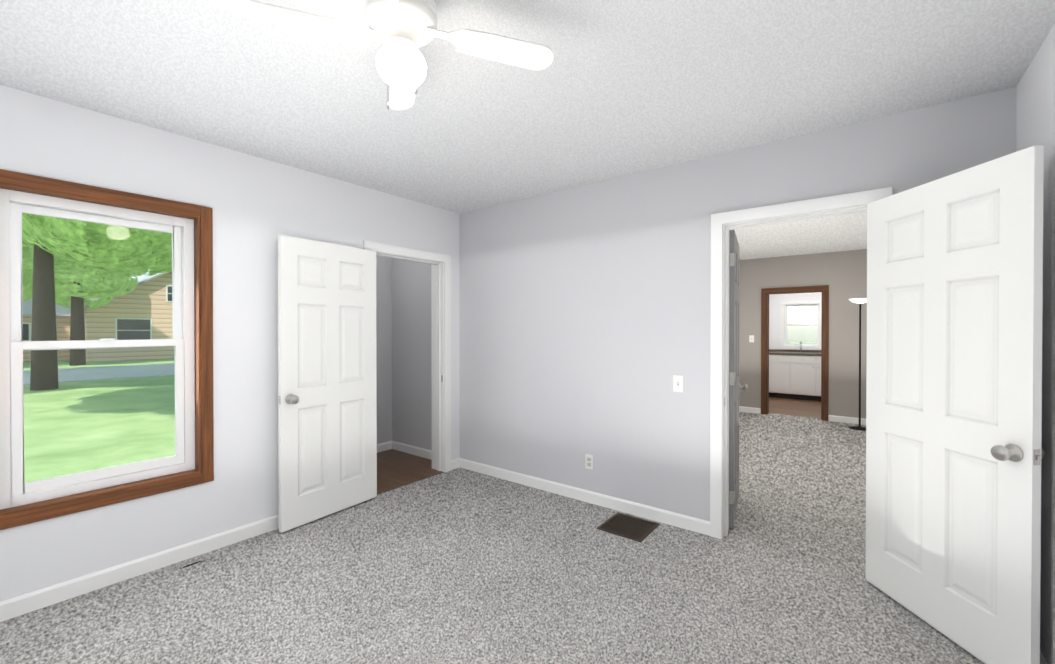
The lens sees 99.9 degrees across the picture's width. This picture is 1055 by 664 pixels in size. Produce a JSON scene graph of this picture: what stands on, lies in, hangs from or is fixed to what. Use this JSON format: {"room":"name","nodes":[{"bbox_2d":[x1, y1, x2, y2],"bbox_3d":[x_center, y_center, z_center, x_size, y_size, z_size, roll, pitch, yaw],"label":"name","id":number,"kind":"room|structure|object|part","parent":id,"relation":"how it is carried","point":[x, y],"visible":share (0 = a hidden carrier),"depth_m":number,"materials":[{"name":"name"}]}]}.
{"room":"empty bedroom","nodes":[
{"label":"empty bedroom","id":0,"kind":"room"},
{"bbox_2d":[0,85,459,601],"bbox_3d":[-1.960,0.094,2.861,0.160,2.510,4.280,0,0,38],"label":"wall","id":1,"kind":"structure","parent":0,"point":[258,205],"depth_m":2.79,"materials":[{"name":"paint"}]},
{"bbox_2d":[0,169,213,529],"bbox_3d":[-2.287,0.079,2.413,0.170,1.684,0.934,0,0,38],"label":"window","id":2,"kind":"structure","parent":1,"relation":"in","point":[16,490],"depth_m":2.41,"materials":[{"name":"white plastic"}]},
{"bbox_3d":[-2.255,0.079,2.388,0.088,1.684,0.934,0,0,38],"label":"wood window casing","id":3,"kind":"part","parent":2,"relation":"part of","materials":[{"name":"brown wood"}]},
{"bbox_2d":[0,458,459,621],"bbox_3d":[-1.891,1.305,2.816,0.013,0.090,4.000,0,0,38],"label":"baseboard","id":4,"kind":"structure","parent":1,"relation":"attached to","point":[40,598],"depth_m":2.43,"materials":[{"name":"white wood"}]},
{"bbox_2d":[278,235,376,532],"bbox_3d":[-1.443,0.344,3.272,0.175,1.982,0.778,0,0,33],"label":"closet door","id":5,"kind":"structure","parent":1,"relation":"in","point":[327,416],"depth_m":3.21,"materials":[{"name":"white wood"}]},
{"bbox_2d":[363,240,450,472],"bbox_3d":[-1.100,0.304,3.975,0.200,2.077,0.923,0,0,38],"label":"door frame","id":6,"kind":"structure","parent":1,"relation":"attached to","point":[441,346],"depth_m":4.25,"materials":[{"name":"white wood"}]},
{"bbox_2d":[376,256,391,443],"bbox_3d":[-2.034,0.084,4.530,0.100,2.510,1.650,0,0,38],"label":"wall","id":7,"kind":"structure","parent":0,"point":[383,264],"depth_m":4.99,"materials":[{"name":"paint"}]},
{"bbox_2d":[377,441,391,452],"bbox_3d":[-1.990,1.294,4.504,0.013,0.090,1.450,0,0,38],"label":"baseboard","id":8,"kind":"structure","parent":7,"relation":"attached to","point":[384,446],"depth_m":4.99,"materials":[{"name":"white wood"}]},
{"bbox_2d":[377,449,431,485],"bbox_3d":[-1.659,1.370,4.248,1.050,0.060,1.650,0,0,38],"label":"floor","id":9,"kind":"structure","parent":0,"point":[393,465],"depth_m":4.45,"materials":[{"name":"brown wood"}]},
{"bbox_2d":[0,412,984,663],"bbox_3d":[1.335,1.376,3.419,4.700,0.060,9.180,0,0,38],"label":"floor","id":10,"kind":"structure","parent":0,"point":[460,566],"depth_m":2.32,"materials":[{"name":"grey carpet"}]},
{"bbox_2d":[377,469,442,493],"bbox_3d":[-1.100,1.340,3.982,0.160,0.004,0.768,0,0,38],"label":"threshold","id":11,"kind":"object","parent":10,"relation":"on","point":[404,481],"visible":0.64,"depth_m":4.00,"materials":[{"name":"brown wood"}]},
{"bbox_2d":[596,512,659,542],"bbox_3d":[0.699,1.345,3.071,0.320,0.006,0.330,0,0,38],"label":"floor vent","id":12,"kind":"object","parent":10,"relation":"in","point":[640,530],"visible":1,"depth_m":3.06,"materials":[{"name":"brown metal"}]},
{"bbox_2d":[848,298,866,430],"bbox_3d":[4.564,0.436,6.087,0.270,1.785,0.270,0,0,38],"label":"torchiere floor lamp","id":13,"kind":"object","parent":10,"relation":"on","point":[860,301],"visible":0.79,"depth_m":6.08,"materials":[{"name":"black metal"}]},
{"bbox_2d":[0,0,1054,259],"bbox_3d":[1.335,-1.194,3.403,4.700,0.060,9.180,0,0,38],"label":"ceiling","id":14,"kind":"structure","parent":0,"point":[617,88],"depth_m":2.04,"materials":[{"name":"white paint"}]},
{"bbox_2d":[216,0,553,109],"bbox_3d":[-0.421,-0.948,1.484,0.791,0.407,0.791,0,0,29],"label":"ceiling fan","id":15,"kind":"object","parent":14,"relation":"hanging from","point":[403,30],"visible":1,"depth_m":1.45,"materials":[{"name":"white plastic"}]},
{"bbox_3d":[-0.421,-0.890,1.485,0.164,0.131,0.164,0,0,38],"label":"fan light globe","id":16,"kind":"part","parent":15,"relation":"part of","materials":[{"name":"white glass"}]},
{"bbox_2d":[392,86,1016,520],"bbox_3d":[0.996,0.092,3.193,6.290,2.510,0.140,0,0,38],"label":"wall","id":17,"kind":"structure","parent":0,"point":[585,319],"depth_m":3.34,"materials":[{"name":"paint"}]},
{"bbox_2d":[392,441,431,459],"bbox_3d":[-1.174,1.292,4.782,0.937,0.090,0.013,0,0,38],"label":"baseboard","id":18,"kind":"structure","parent":17,"relation":"attached to","point":[414,450],"depth_m":4.83,"materials":[{"name":"white wood"}]},
{"bbox_2d":[460,458,709,535],"bbox_3d":[0.810,1.302,3.247,3.760,0.090,0.013,0,0,38],"label":"baseboard","id":19,"kind":"structure","parent":17,"relation":"attached to","point":[697,525],"depth_m":3.45,"materials":[{"name":"white wood"}]},
{"bbox_2d":[585,454,592,469],"bbox_3d":[0.487,1.025,3.498,0.070,0.115,0.008,0,0,38],"label":"electrical outlet","id":20,"kind":"object","parent":17,"relation":"attached to","point":[588,461],"visible":1,"depth_m":3.50,"materials":[{"name":"white plastic"}]},
{"bbox_2d":[673,375,682,391],"bbox_3d":[1.038,0.358,3.062,0.070,0.115,0.018,0,0,38],"label":"light switch","id":21,"kind":"object","parent":17,"relation":"attached to","point":[677,383],"visible":1,"depth_m":3.06,"materials":[{"name":"white plastic"}]},
{"bbox_2d":[729,230,748,527],"bbox_3d":[1.560,0.319,3.344,0.175,2.030,0.757,0,0,28],"label":"hall door","id":22,"kind":"structure","parent":17,"relation":"in","point":[735,387],"depth_m":3.03,"materials":[{"name":"painted wood"},{"name":"nickel"}]},
{"bbox_2d":[710,187,892,538],"bbox_3d":[1.624,0.289,2.709,0.923,2.122,0.180,0,0,38],"label":"door frame","id":23,"kind":"structure","parent":17,"relation":"attached to","point":[723,223],"depth_m":2.89,"materials":[{"name":"white wood"}]},
{"bbox_2d":[865,145,1045,663],"bbox_3d":[1.863,0.328,2.015,0.175,2.030,0.778,0,0,-2],"label":"bedroom door","id":24,"kind":"structure","parent":17,"relation":"in","point":[955,454],"depth_m":1.89,"materials":[{"name":"white wood"}]},
{"bbox_2d":[769,397,820,418],"bbox_3d":[4.957,1.346,8.089,2.880,0.060,2.640,0,0,38],"label":"floor","id":25,"kind":"structure","parent":0,"point":[798,407],"depth_m":7.74,"materials":[{"name":"brown wood"}]},
{"bbox_2d":[769,353,792,398],"bbox_3d":[4.987,0.879,9.155,0.840,0.860,0.621,0,0,38],"label":"base cabinet","id":26,"kind":"object","parent":25,"relation":"on","point":[780,364],"depth_m":8.76,"materials":[{"name":"white wood"}]},
{"bbox_2d":[793,353,820,400],"bbox_3d":[5.651,0.882,8.641,0.840,0.860,0.621,0,0,38],"label":"base cabinet","id":27,"kind":"object","parent":25,"relation":"on","point":[794,374],"depth_m":8.50,"materials":[{"name":"white wood"}]},
{"bbox_2d":[809,353,820,356],"bbox_3d":[5.484,0.431,8.765,2.140,0.040,0.625,0,0,38],"label":"countertop","id":28,"kind":"structure","parent":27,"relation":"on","point":[810,354],"depth_m":8.42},
{"bbox_2d":[769,292,821,350],"bbox_3d":[5.722,0.054,9.070,2.880,2.510,0.140,0,0,38],"label":"wall","id":29,"kind":"structure","parent":0,"point":[774,320],"depth_m":9.33,"materials":[{"name":"paint"}]},
{"bbox_2d":[780,300,821,349],"bbox_3d":[5.645,-0.141,9.117,0.760,1.000,0.158,0,0,38],"label":"window","id":30,"kind":"structure","parent":29,"relation":"in","point":[783,341],"depth_m":9.13,"materials":[{"name":"white plastic"}]},
{"bbox_3d":[5.655,-0.141,9.130,0.540,0.780,0.004,0,0,38],"label":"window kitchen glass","id":31,"kind":"part","parent":30,"relation":"part of","materials":[{"name":"clear glass"}]},
{"bbox_2d":[739,249,866,420],"bbox_3d":[4.384,0.069,6.767,3.980,2.510,0.140,0,0,38],"label":"wall","id":32,"kind":"structure","parent":0,"point":[842,275],"depth_m":6.58,"materials":[{"name":"paint"}]},
{"bbox_2d":[749,335,753,341],"bbox_3d":[3.655,0.111,7.231,0.070,0.115,0.018,0,0,38],"label":"light switch","id":33,"kind":"object","parent":32,"relation":"attached to","point":[751,338],"visible":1,"depth_m":7.24,"materials":[{"name":"white plastic"}]},
{"bbox_2d":[761,285,828,420],"bbox_3d":[4.170,0.313,6.934,0.903,2.020,0.180,0,0,38],"label":"door frame","id":34,"kind":"structure","parent":32,"relation":"attached to","point":[766,292],"depth_m":6.85,"materials":[{"name":"brown wood"}]},
{"bbox_2d":[739,406,865,424],"bbox_3d":[4.337,1.280,6.714,3.700,0.090,0.013,0,0,38],"label":"baseboard","id":35,"kind":"structure","parent":32,"relation":"attached to","point":[844,419],"depth_m":6.54,"materials":[{"name":"white wood"}]},
{"bbox_2d":[1016,23,1054,663],"bbox_3d":[1.091,0.110,0.414,0.140,2.510,4.140,0,0,38],"label":"wall","id":36,"kind":"structure","parent":0,"point":[1035,107],"depth_m":1.71,"materials":[{"name":"paint"}]},
{"bbox_2d":[1040,651,1046,663],"bbox_3d":[1.073,1.319,0.524,0.013,0.090,4.000,0,0,38],"label":"baseboard","id":37,"kind":"structure","parent":36,"relation":"attached to","point":[1042,660],"depth_m":1.72,"materials":[{"name":"white"}]},
{"label":"outside","id":38,"kind":"structure","parent":0,"visible":0},
{"bbox_2d":[23,343,816,481],"bbox_3d":[-19.841,1.836,20.487,130.000,0.300,130.000,0,0,38],"label":"lawn","id":39,"kind":"structure","parent":38,"point":[118,404],"depth_m":8.63,"materials":[{"name":"green plant"}]},
{"bbox_2d":[22,263,137,365],"bbox_3d":[-23.205,-3.045,21.983,7.615,9.443,7.014,0,0,38],"label":"tree","id":40,"kind":"object","parent":39,"relation":"on","point":[88,281],"depth_m":22.11,"materials":[{"name":"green plant"}]},
{"bbox_2d":[22,213,171,390],"bbox_3d":[-14.512,-4.378,13.350,11.481,12.219,11.013,0,0,38],"label":"tree","id":41,"kind":"object","parent":39,"relation":"on","point":[48,227],"depth_m":13.11,"materials":[{"name":"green plant"}]},
{"bbox_2d":[22,272,173,361],"bbox_3d":[-27.459,-1.246,28.599,9.700,5.760,14.150,0,0,38],"label":"house","id":42,"kind":"structure","parent":39,"relation":"on","point":[148,324],"depth_m":26.24,"materials":[{"name":"brown"}]},
{"bbox_2d":[23,363,174,384],"bbox_3d":[-17.468,1.683,18.651,7.000,0.030,130.000,0,0,38],"label":"road","id":43,"kind":"structure","parent":39,"relation":"on","point":[107,373],"depth_m":17.87,"materials":[{"name":"grey asphalt"}]}
]}

